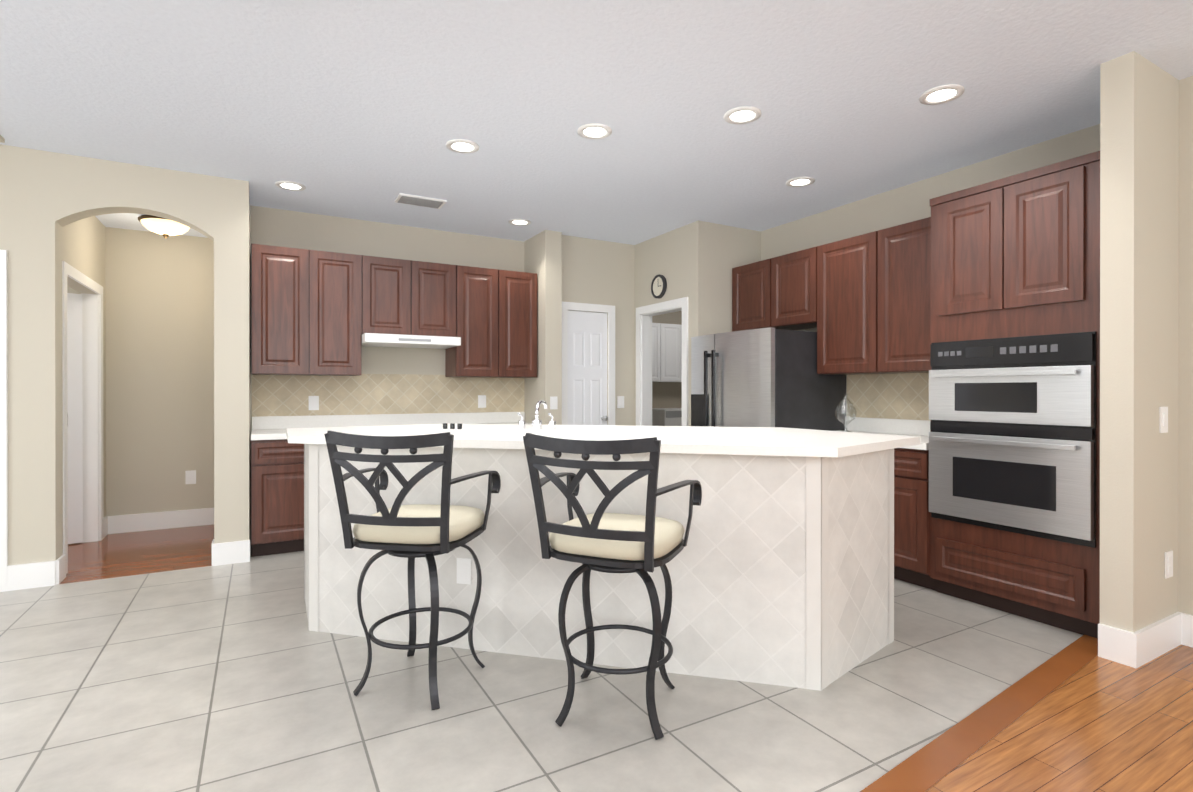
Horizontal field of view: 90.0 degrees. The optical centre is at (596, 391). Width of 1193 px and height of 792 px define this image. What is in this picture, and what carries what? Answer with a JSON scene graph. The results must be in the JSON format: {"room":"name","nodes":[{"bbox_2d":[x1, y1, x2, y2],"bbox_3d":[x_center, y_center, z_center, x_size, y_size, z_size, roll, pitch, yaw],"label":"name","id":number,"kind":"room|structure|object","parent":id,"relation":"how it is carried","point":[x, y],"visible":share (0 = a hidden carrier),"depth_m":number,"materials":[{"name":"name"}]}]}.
{"room":"kitchen","nodes":[
{"label":"kitchen","id":0,"kind":"room"},
{"bbox_2d":[62,216,109,516],"bbox_3d":[-3.683,-0.140,4.218,0.100,2.580,1.290,0,0,-29],"label":"wall","id":1,"kind":"structure","parent":0,"point":[85,246],"depth_m":4.66,"materials":[{"name":"beige paint"}]},
{"bbox_2d":[67,293,82,543],"bbox_3d":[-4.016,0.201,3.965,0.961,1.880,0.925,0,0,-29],"label":"door","id":2,"kind":"structure","parent":1,"relation":"attached to","point":[75,431],"depth_m":4.49,"materials":[{"name":"white wood"}]},
{"bbox_2d":[62,261,103,573],"bbox_3d":[-3.606,0.165,4.193,0.028,1.970,1.070,0,0,-29],"label":"door frame","id":3,"kind":"structure","parent":1,"relation":"attached to","point":[92,412],"depth_m":4.56,"materials":[{"name":"white wood"}]},
{"bbox_2d":[0,144,249,564],"bbox_3d":[-4.365,-0.138,3.006,4.520,2.580,0.150,0,0,-29],"label":"wall","id":4,"kind":"structure","parent":0,"point":[46,197],"depth_m":3.60,"materials":[{"name":"beige paint"}]},
{"bbox_2d":[0,250,7,591],"bbox_3d":[-3.814,0.167,3.222,0.930,1.970,0.018,0,0,-29],"label":"door frame","id":5,"kind":"structure","parent":4,"relation":"attached to","point":[3,253],"depth_m":3.44,"materials":[{"name":"white wood"}]},
{"bbox_2d":[60,524,213,583],"bbox_3d":[-3.708,1.174,4.185,2.220,0.052,1.548,0,0,-29],"label":"floor","id":6,"kind":"structure","parent":0,"point":[131,553],"depth_m":4.24,"materials":[{"name":"brown wood"}]},
{"bbox_2d":[106,227,213,515],"bbox_3d":[-4.034,-0.141,4.841,2.300,2.580,0.120,0,0,-29],"label":"wall","id":7,"kind":"structure","parent":0,"point":[158,365],"depth_m":4.99,"materials":[{"name":"beige paint"}]},
{"bbox_2d":[185,470,195,483],"bbox_3d":[-3.462,0.729,5.091,0.075,0.115,0.008,0,0,-29],"label":"outlet","id":8,"kind":"object","parent":7,"relation":"attached to","point":[190,477],"visible":1,"depth_m":5.09,"materials":[{"name":"white plastic"}]},
{"bbox_2d":[249,193,561,541],"bbox_3d":[-1.565,-0.141,4.984,2.540,2.580,0.600,0,0,-29],"label":"wall","id":9,"kind":"structure","parent":0,"point":[540,254],"depth_m":5.25,"materials":[{"name":"beige paint"}]},
{"bbox_2d":[252,374,523,416],"bbox_3d":[-1.666,0.069,5.132,2.250,0.440,0.002,0,0,-29],"label":"backsplash","id":10,"kind":"structure","parent":9,"relation":"attached to","point":[288,395],"depth_m":5.05,"materials":[{"name":"tile"}]},
{"bbox_2d":[308,396,318,409],"bbox_3d":[-2.269,0.089,4.785,0.075,0.115,0.008,0,0,-29],"label":"electrical outlet","id":11,"kind":"object","parent":10,"relation":"attached to","point":[313,402],"visible":1,"depth_m":4.78,"materials":[{"name":"white plastic"}]},
{"bbox_2d":[478,395,485,407],"bbox_3d":[-1.050,0.088,5.474,0.075,0.115,0.008,0,0,-29],"label":"electrical outlet","id":12,"kind":"object","parent":10,"relation":"attached to","point":[481,401],"visible":1,"depth_m":5.47,"materials":[{"name":"white plastic"}]},
{"bbox_2d":[252,412,524,427],"bbox_3d":[-1.663,0.239,5.117,2.240,0.100,0.027,0,0,-29],"label":"backsplash","id":13,"kind":"structure","parent":9,"relation":"attached to","point":[479,417],"depth_m":5.04,"materials":[{"name":"white stone"}]},
{"bbox_2d":[251,244,536,377],"bbox_3d":[-1.587,-0.601,4.980,2.240,0.940,0.337,0,0,-29],"label":"upper cabinet","id":14,"kind":"object","parent":9,"relation":"attached to","point":[316,313],"visible":0.94,"depth_m":4.70,"materials":[{"name":"brown wood"}]},
{"bbox_2d":[361,333,460,348],"bbox_3d":[-1.551,-0.415,4.917,0.741,0.068,0.482,0,0,-29],"label":"range hood","id":15,"kind":"object","parent":14,"relation":"attached to","point":[401,341],"visible":0.88,"depth_m":4.75,"materials":[{"name":"white metal"}]},
{"bbox_2d":[550,396,557,409],"bbox_3d":[-0.379,0.098,5.303,0.070,0.115,0.010,0,0,-29],"label":"light switch","id":16,"kind":"object","parent":9,"relation":"attached to","point":[553,402],"visible":1,"depth_m":5.30,"materials":[{"name":"white plastic"}]},
{"bbox_2d":[0,542,1097,791],"bbox_3d":[-0.060,1.178,2.482,11.500,0.050,11.500,0,0,-29],"label":"floor","id":17,"kind":"structure","parent":0,"point":[228,678],"depth_m":2.19,"materials":[{"name":"grey tile"}]},
{"bbox_2d":[251,440,304,556],"bbox_3d":[-2.275,0.740,4.456,0.523,0.820,0.577,0,0,-29],"label":"base cabinet","id":18,"kind":"object","parent":17,"relation":"on","point":[277,492],"depth_m":4.16,"materials":[{"name":"brown wood"}]},
{"bbox_2d":[251,422,543,439],"bbox_3d":[-1.522,0.309,4.872,2.244,0.040,0.592,0,0,-29],"label":"countertop","id":19,"kind":"structure","parent":18,"relation":"on","point":[257,433],"depth_m":4.17,"materials":[{"name":"white stone"}]},
{"bbox_2d":[371,424,412,425],"bbox_3d":[-1.436,0.286,4.919,0.700,0.006,0.400,0,0,-29],"label":"cooktop","id":20,"kind":"object","parent":19,"relation":"in","point":[371,424],"depth_m":5.04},
{"bbox_2d":[324,431,500,709],"bbox_3d":[-0.702,0.647,2.347,0.678,1.014,0.667,0,0,-29],"label":"stool","id":21,"kind":"object","parent":17,"relation":"on","point":[411,533],"visible":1,"depth_m":2.18,"materials":[{"name":"metal"}]},
{"bbox_2d":[298,428,893,690],"bbox_3d":[-0.104,0.696,2.997,2.355,0.912,2.165,0,0,-29],"label":"kitchen island","id":22,"kind":"object","parent":17,"relation":"on","point":[780,566],"depth_m":2.50,"materials":[{"name":"stone"}]},
{"bbox_2d":[286,420,920,499],"bbox_3d":[-0.102,0.223,2.993,2.532,0.035,2.350,0,0,-29],"label":"island countertop","id":23,"kind":"structure","parent":22,"relation":"on","point":[500,448],"depth_m":2.66,"materials":[{"name":"white stone"}]},
{"bbox_2d":[523,433,701,739],"bbox_3d":[0.061,0.647,2.159,0.663,1.014,0.677,0,0,-29],"label":"stool","id":24,"kind":"object","parent":17,"relation":"on","point":[600,540],"visible":1,"depth_m":2.01,"materials":[{"name":"metal"}]},
{"bbox_2d":[652,408,681,425],"bbox_3d":[1.429,0.701,9.424,1.320,0.880,0.668,0,0,-29],"label":"washer","id":25,"kind":"object","parent":17,"relation":"on","point":[666,416],"visible":0.04,"depth_m":8.92,"materials":[{"name":"white metal"}]},
{"bbox_2d":[691,327,845,430],"bbox_3d":[1.303,0.349,4.713,0.879,1.600,0.886,0,0,-29],"label":"fridge","id":26,"kind":"object","parent":17,"relation":"on","point":[767,377],"visible":0.35,"depth_m":4.36,"materials":[{"name":"silver metal"}]},
{"bbox_2d":[838,417,936,590],"bbox_3d":[1.893,0.671,3.966,0.591,0.960,0.982,0,0,-29],"label":"base cabinet","id":27,"kind":"object","parent":17,"relation":"on","point":[911,523],"visible":0.23,"depth_m":3.52,"materials":[{"name":"brown wood"}]},
{"bbox_2d":[835,393,856,431],"bbox_3d":[1.756,0.149,4.207,0.144,0.280,0.144,0,0,-29],"label":"glass jar","id":28,"kind":"object","parent":27,"relation":"on","point":[839,411],"visible":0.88,"depth_m":4.21,"materials":[{"name":"clear glass"}]},
{"bbox_2d":[929,151,1099,637],"bbox_3d":[2.320,0.027,3.157,0.641,2.250,0.842,0,0,-29],"label":"tall cabinet","id":29,"kind":"object","parent":17,"relation":"on","point":[1014,443],"visible":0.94,"depth_m":2.99,"materials":[{"name":"brown wood"}]},
{"bbox_2d":[0,0,1192,244],"bbox_3d":[-0.041,-1.427,2.546,11.600,0.200,11.600,0,0,-29],"label":"ceiling","id":30,"kind":"structure","parent":0,"point":[366,110],"depth_m":2.87,"materials":[{"name":"paint"}]},
{"bbox_2d":[138,215,189,238],"bbox_3d":[-3.232,-1.240,4.476,0.336,0.181,0.336,0,0,-29],"label":"light","id":31,"kind":"object","parent":30,"relation":"attached to","point":[165,228],"visible":0.81,"depth_m":4.39,"materials":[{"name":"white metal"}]},
{"bbox_2d":[275,181,305,190],"bbox_3d":[-2.118,-1.426,4.129,0.190,0.008,0.190,0,0,-29],"label":"recessed light","id":32,"kind":"object","parent":30,"relation":"in","point":[291,185],"visible":1,"depth_m":4.12,"materials":[{"name":"white"}]},
{"bbox_2d":[394,193,446,208],"bbox_3d":[-1.315,-1.422,4.456,0.340,0.016,0.200,0,0,-29],"label":"ceiling vent","id":33,"kind":"object","parent":30,"relation":"in","point":[409,199],"visible":1,"depth_m":4.43,"materials":[{"name":"grey metal"}]},
{"bbox_2d":[446,139,478,152],"bbox_3d":[-0.777,-1.424,3.462,0.190,0.008,0.190,0,0,-29],"label":"recessed light","id":34,"kind":"object","parent":30,"relation":"in","point":[461,146],"visible":1,"depth_m":3.45,"materials":[{"name":"white"}]},
{"bbox_2d":[509,219,530,225],"bbox_3d":[-0.645,-1.427,5.019,0.190,0.008,0.190,0,0,-29],"label":"recessed light","id":35,"kind":"object","parent":30,"relation":"in","point":[521,222],"visible":0.98,"depth_m":5.01,"materials":[{"name":"white"}]},
{"bbox_2d":[577,123,611,138],"bbox_3d":[-0.010,-1.424,3.264,0.190,0.008,0.190,0,0,-29],"label":"recessed light","id":36,"kind":"object","parent":30,"relation":"in","point":[594,131],"visible":1,"depth_m":3.25,"materials":[{"name":"white"}]},
{"bbox_2d":[724,106,761,123],"bbox_3d":[0.752,-1.424,3.074,0.190,0.008,0.190,0,0,-29],"label":"recessed light","id":37,"kind":"object","parent":30,"relation":"in","point":[743,115],"visible":1,"depth_m":3.06,"materials":[{"name":"white"}]},
{"bbox_2d":[786,176,814,186],"bbox_3d":[1.383,-1.425,4.051,0.190,0.008,0.190,0,0,-29],"label":"recessed light","id":38,"kind":"object","parent":30,"relation":"in","point":[800,181],"visible":1,"depth_m":4.04,"materials":[{"name":"white glass"}]},
{"bbox_2d":[919,84,964,104],"bbox_3d":[1.654,-1.423,2.860,0.190,0.008,0.190,0,0,-29],"label":"recessed light","id":39,"kind":"object","parent":30,"relation":"in","point":[941,94],"visible":1,"depth_m":2.86,"materials":[{"name":"white"}]},
{"bbox_2d":[562,235,634,425],"bbox_3d":[-0.142,-0.143,5.850,0.870,2.580,0.550,0,0,-29],"label":"wall","id":40,"kind":"structure","parent":0,"point":[600,272],"depth_m":5.71,"materials":[{"name":"beige paint"}]},
{"bbox_2d":[568,310,607,424],"bbox_3d":[-0.079,0.194,5.564,0.436,1.888,0.105,0,0,-29],"label":"door","id":41,"kind":"structure","parent":40,"relation":"attached to","point":[587,368],"depth_m":5.58,"materials":[{"name":"white wood"}]},
{"bbox_2d":[562,301,614,424],"bbox_3d":[-0.077,0.163,5.561,0.580,1.970,0.018,0,0,-29],"label":"door frame","id":42,"kind":"structure","parent":40,"relation":"attached to","point":[566,306],"depth_m":5.58,"materials":[{"name":"white wood"}]},
{"bbox_2d":[617,396,623,407],"bbox_3d":[0.235,0.097,5.741,0.075,0.115,0.010,0,0,-29],"label":"light switch","id":43,"kind":"object","parent":40,"relation":"attached to","point":[620,401],"visible":1,"depth_m":5.74,"materials":[{"name":"white plastic"}]},
{"bbox_2d":[652,311,681,407],"bbox_3d":[0.521,-0.149,9.354,3.690,2.580,0.100,0,0,-29],"label":"wall","id":44,"kind":"structure","parent":0,"point":[666,394],"depth_m":9.64,"materials":[{"name":"beige paint"}]},
{"bbox_2d":[652,323,663,381],"bbox_3d":[0.754,-0.609,9.230,0.455,0.900,0.337,0,0,-29],"label":"upper cabinet","id":45,"kind":"object","parent":44,"relation":"attached to","point":[657,328],"depth_m":9.15,"materials":[{"name":"white wood"}]},
{"bbox_2d":[664,323,681,381],"bbox_3d":[1.078,-0.609,9.413,0.510,0.900,0.337,0,0,-29],"label":"upper cabinet","id":46,"kind":"object","parent":44,"relation":"attached to","point":[666,352],"depth_m":9.29,"materials":[{"name":"white wood"}]},
{"bbox_2d":[635,220,710,425],"bbox_3d":[0.633,-0.142,5.484,0.120,2.580,1.090,0,0,-29],"label":"wall","id":47,"kind":"structure","parent":0,"point":[682,255],"depth_m":5.14,"materials":[{"name":"beige paint"}]},
{"bbox_2d":[651,274,666,298],"bbox_3d":[0.567,-0.962,5.445,0.030,0.216,0.216,0,0,-29],"label":"wall clock","id":48,"kind":"object","parent":47,"relation":"attached to","point":[658,286],"visible":0.98,"depth_m":5.43,"materials":[{"name":"black"}]},
{"bbox_2d":[636,297,687,425],"bbox_3d":[0.635,0.168,5.463,0.138,1.960,0.790,0,0,-29],"label":"door frame","id":49,"kind":"structure","parent":47,"relation":"attached to","point":[644,314],"depth_m":5.72,"materials":[{"name":"white wood"}]},
{"bbox_2d":[711,223,758,333],"bbox_3d":[1.180,-0.142,5.247,0.540,2.580,0.140,0,0,-29],"label":"wall","id":50,"kind":"structure","parent":0,"point":[731,247],"depth_m":5.13,"materials":[{"name":"beige paint"}]},
{"bbox_2d":[759,127,1090,416],"bbox_3d":[2.190,-0.140,4.170,0.120,2.580,2.970,0,0,-29],"label":"wall","id":51,"kind":"structure","parent":0,"point":[911,202],"depth_m":4.15,"materials":[{"name":"beige paint"}]},
{"bbox_2d":[732,260,763,330],"bbox_3d":[1.443,-0.794,5.009,0.346,0.555,0.511,0,0,-29],"label":"upper cabinet","id":52,"kind":"object","parent":51,"relation":"attached to","point":[747,280],"depth_m":4.97,"materials":[{"name":"brown wood"}]},
{"bbox_2d":[764,249,807,329],"bbox_3d":[1.634,-0.793,4.671,0.346,0.555,0.511,0,0,-29],"label":"upper cabinet","id":53,"kind":"object","parent":51,"relation":"attached to","point":[785,276],"depth_m":4.62,"materials":[{"name":"brown wood"}]},
{"bbox_2d":[808,234,871,374],"bbox_3d":[1.880,-0.600,4.236,0.346,0.940,0.611,0,0,-29],"label":"upper cabinet","id":54,"kind":"object","parent":51,"relation":"attached to","point":[861,304],"depth_m":4.20,"materials":[{"name":"brown wood"}]},
{"bbox_2d":[847,373,930,420],"bbox_3d":[2.151,0.070,4.113,0.001,0.440,0.990,0,0,-29],"label":"backsplash","id":55,"kind":"structure","parent":51,"relation":"attached to","point":[897,396],"depth_m":4.23,"materials":[{"name":"tile"}]},
{"bbox_2d":[864,217,930,373],"bbox_3d":[2.106,-0.599,3.836,0.346,0.940,0.550,0,0,-29],"label":"upper cabinet","id":56,"kind":"object","parent":51,"relation":"attached to","point":[897,259],"depth_m":3.81,"materials":[{"name":"brown wood"}]},
{"bbox_2d":[860,635,1192,791],"bbox_3d":[0.329,1.155,-1.054,8.700,0.001,4.959,0,0,-29],"label":"floor","id":57,"kind":"structure","parent":0,"point":[1098,724],"depth_m":1.99,"materials":[{"name":"brown wood"}]},
{"bbox_2d":[1091,51,1182,631],"bbox_3d":[2.430,-0.137,2.666,0.480,2.580,0.115,0,0,-29],"label":"wall","id":58,"kind":"structure","parent":0,"point":[1139,137],"depth_m":2.57,"materials":[{"name":"beige paint"}]},
{"bbox_2d":[1159,407,1167,432],"bbox_3d":[2.514,0.123,2.641,0.075,0.115,0.010,0,0,-29],"label":"switch","id":59,"kind":"object","parent":58,"relation":"attached to","point":[1163,419],"visible":1,"depth_m":2.63,"materials":[{"name":"white plastic"}]},
{"bbox_2d":[1165,550,1172,578],"bbox_3d":[2.566,0.773,2.672,0.075,0.115,0.008,0,0,-29],"label":"outlet","id":60,"kind":"object","parent":58,"relation":"attached to","point":[1168,564],"visible":0.95,"depth_m":2.66,"materials":[{"name":"white plastic"}]},
{"bbox_2d":[1183,76,1192,614],"bbox_3d":[3.843,-0.134,0.805,0.150,2.580,4.745,0,0,-29],"label":"wall","id":61,"kind":"structure","parent":0,"point":[1187,82],"depth_m":2.71,"materials":[{"name":"beige paint"}]},
{"bbox_3d":[-0.695,-0.132,0.198,8.350,2.580,8.350,0,0,-29],"label":"wall","id":62,"kind":"structure","parent":0,"visible":0},
{"bbox_2d":[104,508,213,536],"bbox_3d":[-3.507,1.076,5.049,1.020,0.145,0.040,0,0,-29],"label":"baseboard","id":63,"kind":"structure","parent":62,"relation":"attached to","point":[204,516],"depth_m":4.97,"materials":[{"name":"white wood"}]},
{"bbox_2d":[1119,612,1186,668],"bbox_3d":[2.438,1.081,2.609,0.466,0.145,0.036,0,0,-29],"label":"baseboard","id":64,"kind":"structure","parent":62,"relation":"attached to","point":[1142,646],"depth_m":2.56,"materials":[{"name":"white wood"}]},
{"bbox_2d":[1187,614,1192,646],"bbox_3d":[3.799,1.084,0.716,0.016,0.145,4.630,0,0,-29],"label":"baseboard","id":65,"kind":"structure","parent":62,"relation":"attached to","point":[1189,617],"depth_m":2.69,"materials":[{"name":"white wood"}]}
]}

